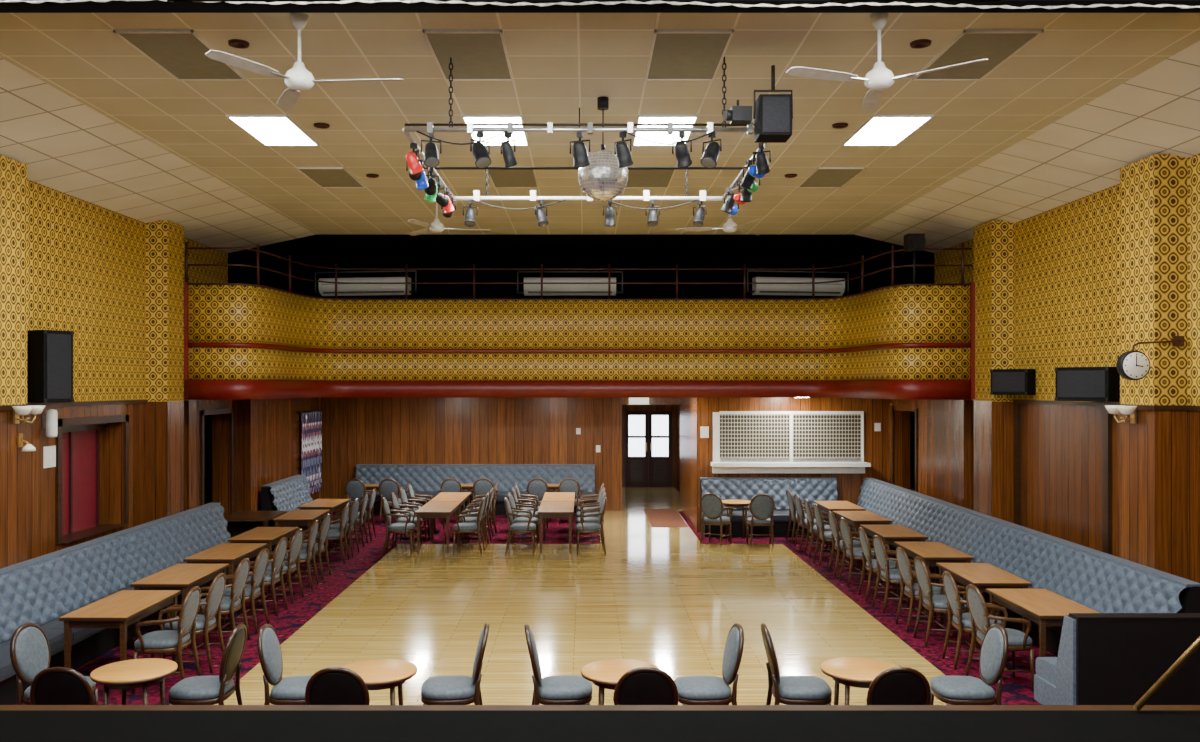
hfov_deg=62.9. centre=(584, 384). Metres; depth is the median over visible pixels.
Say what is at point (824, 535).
armchair
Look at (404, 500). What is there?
armchair
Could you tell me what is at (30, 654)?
dining chair
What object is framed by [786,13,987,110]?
ceiling fan
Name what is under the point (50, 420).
wall lamp
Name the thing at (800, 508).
armchair
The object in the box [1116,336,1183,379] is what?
wall clock
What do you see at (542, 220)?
spotlight
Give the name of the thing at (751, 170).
spotlight
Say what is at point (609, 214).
spotlight
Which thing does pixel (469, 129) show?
lighting truss
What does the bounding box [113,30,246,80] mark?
ceiling vent panel
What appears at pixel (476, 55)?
ceiling vent panel
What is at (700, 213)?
spotlight
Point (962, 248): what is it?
balcony railing
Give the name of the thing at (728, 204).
spotlight
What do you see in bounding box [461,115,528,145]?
ceiling light panel
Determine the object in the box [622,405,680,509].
door frame
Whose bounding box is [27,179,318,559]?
wall
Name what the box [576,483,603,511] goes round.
armchair
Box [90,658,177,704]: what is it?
cocktail table
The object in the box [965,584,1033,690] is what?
armchair
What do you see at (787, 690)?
dining chair
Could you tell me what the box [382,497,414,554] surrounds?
armchair
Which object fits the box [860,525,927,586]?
dining table
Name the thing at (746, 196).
spotlight
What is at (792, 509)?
armchair
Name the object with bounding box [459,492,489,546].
armchair
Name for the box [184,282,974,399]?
balcony parapet
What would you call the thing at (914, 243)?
loudspeaker
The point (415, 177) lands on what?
spotlight
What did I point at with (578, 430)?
light switch
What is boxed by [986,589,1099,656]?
dining table
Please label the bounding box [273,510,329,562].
dining table
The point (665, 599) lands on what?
floor
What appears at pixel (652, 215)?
spotlight
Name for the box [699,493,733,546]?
armchair
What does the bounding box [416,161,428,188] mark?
spotlight
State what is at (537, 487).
armchair
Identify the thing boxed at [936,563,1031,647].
dining table
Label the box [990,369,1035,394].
wall speaker
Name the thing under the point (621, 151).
spotlight
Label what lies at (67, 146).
ceiling
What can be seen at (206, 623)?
armchair
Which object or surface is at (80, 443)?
door
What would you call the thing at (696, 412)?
wall
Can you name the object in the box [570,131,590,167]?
spotlight
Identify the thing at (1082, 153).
ceiling
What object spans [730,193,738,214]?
spotlight
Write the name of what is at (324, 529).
armchair
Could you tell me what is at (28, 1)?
trim
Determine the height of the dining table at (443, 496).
0.720 m
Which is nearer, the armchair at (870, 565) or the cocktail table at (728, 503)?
the armchair at (870, 565)
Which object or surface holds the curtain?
attached to the wall at (86, 261)
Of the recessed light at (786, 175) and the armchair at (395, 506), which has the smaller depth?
the recessed light at (786, 175)
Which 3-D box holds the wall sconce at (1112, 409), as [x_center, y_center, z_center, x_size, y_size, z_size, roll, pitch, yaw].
[5.462,0.300,9.950,0.238,0.180,0.407,0,0,0]
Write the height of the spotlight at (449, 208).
0.256 m
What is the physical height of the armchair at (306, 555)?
0.955 m
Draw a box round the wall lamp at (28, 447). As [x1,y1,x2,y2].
[17,433,35,450]
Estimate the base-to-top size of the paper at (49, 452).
0.240 m
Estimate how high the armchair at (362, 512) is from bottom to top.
0.955 m
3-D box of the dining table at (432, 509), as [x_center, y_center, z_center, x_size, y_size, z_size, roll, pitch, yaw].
[-2.580,2.510,17.350,0.608,0.720,1.508,0,0,0]
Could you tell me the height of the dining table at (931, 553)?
0.720 m
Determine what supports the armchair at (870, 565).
on the floor
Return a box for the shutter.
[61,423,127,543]
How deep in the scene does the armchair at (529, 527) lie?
16.56 m
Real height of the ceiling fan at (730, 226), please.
0.510 m
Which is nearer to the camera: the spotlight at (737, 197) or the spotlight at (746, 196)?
the spotlight at (746, 196)
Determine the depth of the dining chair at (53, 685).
6.68 m
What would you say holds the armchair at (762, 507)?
on the floor
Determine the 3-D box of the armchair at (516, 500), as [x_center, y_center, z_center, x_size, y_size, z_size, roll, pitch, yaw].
[-1.103,2.395,18.349,0.541,0.955,0.578,0,0,-2]
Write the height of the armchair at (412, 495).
0.955 m
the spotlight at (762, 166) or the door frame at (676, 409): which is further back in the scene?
the door frame at (676, 409)
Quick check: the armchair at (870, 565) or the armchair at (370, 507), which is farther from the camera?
the armchair at (370, 507)
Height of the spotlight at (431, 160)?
0.277 m
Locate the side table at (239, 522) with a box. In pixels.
[224,511,286,547]
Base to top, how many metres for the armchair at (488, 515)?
0.955 m
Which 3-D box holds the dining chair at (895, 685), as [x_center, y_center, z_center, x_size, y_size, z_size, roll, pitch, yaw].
[2.141,2.395,6.917,0.470,0.955,0.541,0,0,-2]
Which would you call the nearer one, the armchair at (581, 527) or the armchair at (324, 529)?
the armchair at (324, 529)
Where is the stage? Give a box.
[0,705,1199,741]
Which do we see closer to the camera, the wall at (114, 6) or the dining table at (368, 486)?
the wall at (114, 6)
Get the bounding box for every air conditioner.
[314,270,418,295]
[517,271,622,295]
[746,270,849,295]
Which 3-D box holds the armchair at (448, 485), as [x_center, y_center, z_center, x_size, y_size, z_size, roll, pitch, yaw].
[-2.751,2.395,20.387,0.578,0.955,0.541,0,0,1]
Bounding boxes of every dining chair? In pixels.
[10,623,98,704]
[30,667,94,704]
[167,624,246,704]
[257,624,310,704]
[305,667,369,704]
[421,623,488,704]
[524,624,591,704]
[613,667,678,704]
[674,623,743,704]
[761,623,831,704]
[866,667,930,704]
[930,624,1008,704]
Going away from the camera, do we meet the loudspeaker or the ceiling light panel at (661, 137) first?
the ceiling light panel at (661, 137)
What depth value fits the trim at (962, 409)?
13.39 m
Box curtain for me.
[299,410,321,493]
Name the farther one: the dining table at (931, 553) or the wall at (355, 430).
the wall at (355, 430)
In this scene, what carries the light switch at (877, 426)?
attached to the wall at (696, 412)
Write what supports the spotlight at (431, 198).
hanging from the lighting truss
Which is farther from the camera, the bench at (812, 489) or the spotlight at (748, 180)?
the bench at (812, 489)
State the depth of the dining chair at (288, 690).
7.70 m
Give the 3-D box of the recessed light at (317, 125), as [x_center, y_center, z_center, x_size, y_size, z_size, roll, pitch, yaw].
[-2.580,-2.540,9.600,0.154,0.020,0.154,0,0,0]
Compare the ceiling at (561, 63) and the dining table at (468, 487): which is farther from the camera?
the dining table at (468, 487)
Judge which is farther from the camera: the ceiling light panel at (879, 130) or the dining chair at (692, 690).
the ceiling light panel at (879, 130)
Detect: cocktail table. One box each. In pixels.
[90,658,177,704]
[343,659,417,704]
[581,659,658,704]
[722,500,749,541]
[820,657,897,704]
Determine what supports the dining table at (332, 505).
on the floor
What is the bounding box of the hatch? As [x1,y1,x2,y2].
[711,411,870,472]
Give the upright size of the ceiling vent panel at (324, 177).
0.020 m
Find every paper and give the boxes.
[43,445,55,467]
[700,427,708,437]
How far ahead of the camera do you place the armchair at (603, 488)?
18.25 m
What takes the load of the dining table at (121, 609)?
on the floor
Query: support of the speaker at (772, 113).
hanging from the ceiling at (561, 63)
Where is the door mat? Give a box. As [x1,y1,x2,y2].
[644,509,687,526]
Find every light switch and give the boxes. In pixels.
[576,428,580,433]
[874,423,880,430]
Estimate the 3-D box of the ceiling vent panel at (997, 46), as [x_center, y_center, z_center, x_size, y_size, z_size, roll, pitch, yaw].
[3.005,-2.540,7.590,0.570,0.020,1.120,0,0,0]
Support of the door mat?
on the floor
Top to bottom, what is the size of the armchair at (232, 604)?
0.955 m
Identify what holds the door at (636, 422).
in the door frame at (676, 409)
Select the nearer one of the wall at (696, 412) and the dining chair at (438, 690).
the dining chair at (438, 690)
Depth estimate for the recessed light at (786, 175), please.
11.87 m
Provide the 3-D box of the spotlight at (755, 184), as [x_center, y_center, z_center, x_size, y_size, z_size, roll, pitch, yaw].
[1.506,-1.855,8.846,0.152,0.210,0.176,0,0,14]
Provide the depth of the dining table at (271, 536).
14.00 m
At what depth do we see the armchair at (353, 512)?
16.53 m
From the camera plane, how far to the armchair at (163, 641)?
9.18 m
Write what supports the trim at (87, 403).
attached to the wall at (86, 261)
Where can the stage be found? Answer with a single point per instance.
(18, 723)
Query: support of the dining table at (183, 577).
on the floor
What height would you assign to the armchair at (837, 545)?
0.955 m
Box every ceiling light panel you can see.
[226,115,319,145]
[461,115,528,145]
[632,115,698,145]
[841,115,933,145]
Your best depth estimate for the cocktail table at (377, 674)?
7.35 m
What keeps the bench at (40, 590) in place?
on the floor
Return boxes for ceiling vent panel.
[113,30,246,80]
[296,167,365,187]
[423,30,512,80]
[486,170,538,187]
[625,170,675,187]
[645,30,733,80]
[797,167,865,187]
[912,30,1043,80]
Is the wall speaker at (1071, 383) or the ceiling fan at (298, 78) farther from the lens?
the wall speaker at (1071, 383)
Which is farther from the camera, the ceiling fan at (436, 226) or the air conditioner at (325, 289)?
the air conditioner at (325, 289)
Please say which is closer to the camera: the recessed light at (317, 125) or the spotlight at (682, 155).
the spotlight at (682, 155)
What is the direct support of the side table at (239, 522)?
on the floor
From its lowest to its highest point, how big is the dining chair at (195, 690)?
0.955 m
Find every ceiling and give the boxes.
[0,13,1199,233]
[0,57,315,252]
[854,41,1199,252]
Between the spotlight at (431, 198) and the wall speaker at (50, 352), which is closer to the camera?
the spotlight at (431, 198)
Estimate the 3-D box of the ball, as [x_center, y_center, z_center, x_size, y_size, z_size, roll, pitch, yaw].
[0.160,-2.091,8.700,0.450,0.912,0.450,0,0,0]
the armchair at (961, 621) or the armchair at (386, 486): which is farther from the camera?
the armchair at (386, 486)
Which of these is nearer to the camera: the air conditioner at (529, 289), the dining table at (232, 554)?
the dining table at (232, 554)
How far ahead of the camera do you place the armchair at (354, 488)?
20.09 m
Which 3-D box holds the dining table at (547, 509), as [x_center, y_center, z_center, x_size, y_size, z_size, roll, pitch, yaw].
[-0.500,2.510,17.350,0.608,0.720,1.508,0,0,0]
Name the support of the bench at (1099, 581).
on the floor
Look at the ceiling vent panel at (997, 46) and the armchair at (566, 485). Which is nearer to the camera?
the ceiling vent panel at (997, 46)
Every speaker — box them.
[28,330,73,402]
[753,65,792,142]
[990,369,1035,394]
[1055,367,1119,401]
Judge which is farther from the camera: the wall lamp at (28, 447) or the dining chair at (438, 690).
the wall lamp at (28, 447)
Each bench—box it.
[0,503,238,704]
[261,475,328,545]
[356,464,594,514]
[700,477,839,536]
[849,478,1199,656]
[1034,613,1199,704]
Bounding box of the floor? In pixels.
[14,485,1055,704]
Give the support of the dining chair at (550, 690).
on the floor
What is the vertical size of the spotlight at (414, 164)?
0.256 m
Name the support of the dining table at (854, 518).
on the floor
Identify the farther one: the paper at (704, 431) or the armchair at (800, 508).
the paper at (704, 431)
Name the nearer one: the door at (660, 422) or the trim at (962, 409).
the trim at (962, 409)
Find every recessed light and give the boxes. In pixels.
[228,39,248,48]
[314,123,329,128]
[366,174,378,177]
[784,174,796,177]
[832,123,847,128]
[910,39,931,48]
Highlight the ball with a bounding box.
[578,96,627,200]
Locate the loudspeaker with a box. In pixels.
[904,234,925,282]
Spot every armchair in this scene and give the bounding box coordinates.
[132,586,200,693]
[163,573,225,672]
[192,558,250,649]
[215,548,268,633]
[238,537,287,615]
[257,529,303,603]
[277,520,318,589]
[291,514,330,580]
[315,503,349,562]
[324,498,359,555]
[336,492,367,546]
[344,479,371,521]
[346,488,375,540]
[378,479,406,524]
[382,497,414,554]
[391,492,421,547]
[400,487,429,539]
[408,483,435,533]
[439,478,466,524]
[453,497,485,553]
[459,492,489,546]
[465,487,493,539]
[470,478,497,524]
[470,483,497,533]
[504,497,535,553]
[508,492,538,543]
[512,487,538,539]
[515,483,539,527]
[525,478,553,524]
[556,478,582,524]
[575,497,606,553]
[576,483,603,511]
[576,487,604,539]
[576,492,605,542]
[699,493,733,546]
[744,494,776,546]
[786,490,814,543]
[794,494,827,549]
[804,499,831,557]
[813,504,849,565]
[828,511,866,576]
[839,518,881,586]
[858,527,902,601]
[872,535,921,613]
[895,547,947,632]
[913,556,970,647]
[942,571,1002,669]
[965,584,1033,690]
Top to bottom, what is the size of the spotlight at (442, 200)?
0.238 m
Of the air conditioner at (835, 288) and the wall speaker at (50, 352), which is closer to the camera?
the wall speaker at (50, 352)
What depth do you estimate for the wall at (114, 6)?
4.65 m
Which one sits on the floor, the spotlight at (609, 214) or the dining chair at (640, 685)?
the dining chair at (640, 685)
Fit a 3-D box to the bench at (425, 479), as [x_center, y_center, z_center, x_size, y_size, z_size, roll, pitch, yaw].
[-2.470,2.335,21.940,5.400,1.070,0.680,0,0,0]
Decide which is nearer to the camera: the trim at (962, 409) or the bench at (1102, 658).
the bench at (1102, 658)
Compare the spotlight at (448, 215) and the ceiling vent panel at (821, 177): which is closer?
the spotlight at (448, 215)
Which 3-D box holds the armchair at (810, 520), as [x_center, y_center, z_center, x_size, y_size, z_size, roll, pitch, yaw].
[3.977,2.395,16.497,0.541,0.955,0.578,0,0,3]
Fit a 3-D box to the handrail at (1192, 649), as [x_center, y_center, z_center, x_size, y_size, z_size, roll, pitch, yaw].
[3.484,1.219,5.295,1.032,1.098,0.070,0,0,0]
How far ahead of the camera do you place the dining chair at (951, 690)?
7.72 m
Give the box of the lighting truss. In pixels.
[402,57,766,209]
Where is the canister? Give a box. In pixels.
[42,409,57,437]
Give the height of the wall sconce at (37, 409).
0.180 m
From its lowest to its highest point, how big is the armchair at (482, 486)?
0.955 m
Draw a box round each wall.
[0,0,1199,12]
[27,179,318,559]
[228,234,933,298]
[319,397,680,510]
[681,397,888,531]
[889,153,1199,582]
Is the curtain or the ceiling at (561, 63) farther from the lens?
the curtain
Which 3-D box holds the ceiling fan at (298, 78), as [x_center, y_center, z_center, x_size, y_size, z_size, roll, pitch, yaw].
[-1.824,-2.295,6.783,1.148,0.510,1.274,0,0,0]
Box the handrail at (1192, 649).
[1133,636,1199,710]
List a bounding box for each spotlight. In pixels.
[406,143,423,174]
[406,152,424,180]
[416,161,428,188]
[420,132,441,167]
[424,168,438,194]
[424,176,438,201]
[436,181,448,206]
[441,193,455,217]
[443,188,454,213]
[463,200,477,226]
[470,131,490,167]
[501,132,516,166]
[535,200,548,226]
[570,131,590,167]
[603,200,616,226]
[614,131,633,167]
[646,200,659,226]
[672,131,691,167]
[693,200,706,226]
[700,132,721,167]
[721,187,734,213]
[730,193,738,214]
[732,181,745,204]
[738,182,751,201]
[740,160,754,189]
[747,151,764,177]
[747,178,759,192]
[753,143,770,174]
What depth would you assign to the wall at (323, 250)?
18.90 m
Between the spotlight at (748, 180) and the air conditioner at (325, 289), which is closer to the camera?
the spotlight at (748, 180)
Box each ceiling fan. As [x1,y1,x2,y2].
[205,13,402,109]
[407,202,489,235]
[676,193,759,234]
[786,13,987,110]
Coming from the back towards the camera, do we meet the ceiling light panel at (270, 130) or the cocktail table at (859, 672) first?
the ceiling light panel at (270, 130)
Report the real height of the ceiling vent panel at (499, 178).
0.020 m
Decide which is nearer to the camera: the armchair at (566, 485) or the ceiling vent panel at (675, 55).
the ceiling vent panel at (675, 55)
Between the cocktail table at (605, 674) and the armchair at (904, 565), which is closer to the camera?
the cocktail table at (605, 674)
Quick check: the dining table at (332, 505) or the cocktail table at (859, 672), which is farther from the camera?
the dining table at (332, 505)
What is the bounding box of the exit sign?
[628,398,649,404]
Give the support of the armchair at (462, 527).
on the floor
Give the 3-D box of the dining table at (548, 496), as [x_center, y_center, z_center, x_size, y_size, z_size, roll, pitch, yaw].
[-0.500,2.510,18.900,0.608,0.720,1.508,0,0,0]
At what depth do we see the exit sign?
22.22 m
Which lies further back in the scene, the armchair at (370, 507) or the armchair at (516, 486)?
the armchair at (516, 486)
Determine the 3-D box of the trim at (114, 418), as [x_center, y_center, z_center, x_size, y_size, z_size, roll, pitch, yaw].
[-6.035,1.630,13.990,0.030,2.480,5.580,0,0,0]
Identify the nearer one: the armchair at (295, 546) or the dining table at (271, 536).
the armchair at (295, 546)
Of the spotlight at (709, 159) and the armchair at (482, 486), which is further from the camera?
the armchair at (482, 486)
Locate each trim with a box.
[0,0,1199,9]
[0,400,1199,410]
[56,408,232,543]
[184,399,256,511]
[892,400,1111,554]
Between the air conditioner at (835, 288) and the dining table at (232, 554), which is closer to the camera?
the dining table at (232, 554)
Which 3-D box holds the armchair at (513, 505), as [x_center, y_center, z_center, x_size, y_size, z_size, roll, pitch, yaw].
[-1.103,2.395,17.503,0.541,0.955,0.578,0,0,5]
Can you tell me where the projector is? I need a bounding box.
[723,100,751,123]
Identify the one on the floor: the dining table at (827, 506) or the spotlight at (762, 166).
the dining table at (827, 506)
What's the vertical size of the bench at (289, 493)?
1.070 m
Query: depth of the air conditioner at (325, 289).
18.25 m
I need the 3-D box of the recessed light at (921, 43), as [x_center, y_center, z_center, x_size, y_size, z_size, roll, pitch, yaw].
[2.500,-2.540,7.300,0.154,0.020,0.154,0,0,0]
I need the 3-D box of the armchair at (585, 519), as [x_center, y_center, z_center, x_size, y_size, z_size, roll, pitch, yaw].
[0.103,2.395,17.501,0.541,0.955,0.578,0,0,-2]
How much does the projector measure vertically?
0.170 m
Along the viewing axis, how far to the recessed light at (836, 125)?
9.59 m
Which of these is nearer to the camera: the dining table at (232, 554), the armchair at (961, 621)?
the armchair at (961, 621)
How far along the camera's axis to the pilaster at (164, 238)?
13.50 m
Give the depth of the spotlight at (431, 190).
8.83 m
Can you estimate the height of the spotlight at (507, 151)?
0.272 m
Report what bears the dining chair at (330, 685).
on the floor
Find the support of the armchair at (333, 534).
on the floor
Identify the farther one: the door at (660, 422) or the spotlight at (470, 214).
the door at (660, 422)
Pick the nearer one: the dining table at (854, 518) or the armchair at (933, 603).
the armchair at (933, 603)
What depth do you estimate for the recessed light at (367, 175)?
11.87 m
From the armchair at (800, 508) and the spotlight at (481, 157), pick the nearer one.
the spotlight at (481, 157)
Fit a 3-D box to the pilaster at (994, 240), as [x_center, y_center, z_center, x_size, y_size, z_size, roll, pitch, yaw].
[5.760,0.300,13.810,0.320,5.140,0.620,0,0,0]
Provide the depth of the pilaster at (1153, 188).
9.63 m
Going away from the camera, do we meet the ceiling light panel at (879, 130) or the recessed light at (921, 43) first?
the recessed light at (921, 43)
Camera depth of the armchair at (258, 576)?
11.41 m
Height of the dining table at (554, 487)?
0.720 m
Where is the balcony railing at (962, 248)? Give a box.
[185,242,971,298]
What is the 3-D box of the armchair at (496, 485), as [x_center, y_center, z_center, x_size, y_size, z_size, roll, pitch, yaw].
[-1.977,2.395,19.153,0.541,0.955,0.578,0,0,-5]
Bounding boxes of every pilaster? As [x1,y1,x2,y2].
[0,154,26,568]
[146,220,183,522]
[974,220,1014,522]
[1120,154,1186,578]
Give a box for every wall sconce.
[12,405,44,423]
[1104,405,1136,423]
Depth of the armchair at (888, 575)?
12.40 m
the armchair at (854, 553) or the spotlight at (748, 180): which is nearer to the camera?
the spotlight at (748, 180)
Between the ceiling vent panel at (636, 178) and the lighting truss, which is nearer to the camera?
the lighting truss
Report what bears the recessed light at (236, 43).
in the ceiling at (561, 63)
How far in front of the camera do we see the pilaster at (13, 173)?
9.84 m
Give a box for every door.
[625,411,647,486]
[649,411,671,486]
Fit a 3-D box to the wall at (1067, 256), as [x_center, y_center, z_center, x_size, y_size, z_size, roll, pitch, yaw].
[6.570,0.225,11.950,1.300,5.290,14.500,0,0,0]
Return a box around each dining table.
[59,590,180,693]
[130,564,228,649]
[183,543,267,589]
[227,527,298,574]
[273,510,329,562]
[297,499,350,546]
[364,484,401,511]
[415,501,461,552]
[430,492,471,539]
[454,484,472,519]
[538,501,573,552]
[542,492,574,539]
[547,484,558,490]
[813,501,864,548]
[832,511,891,564]
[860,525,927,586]
[894,542,973,613]
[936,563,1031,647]
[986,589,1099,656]
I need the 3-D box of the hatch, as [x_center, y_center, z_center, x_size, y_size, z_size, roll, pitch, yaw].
[3.965,1.110,18.948,3.030,1.200,0.297,0,0,0]

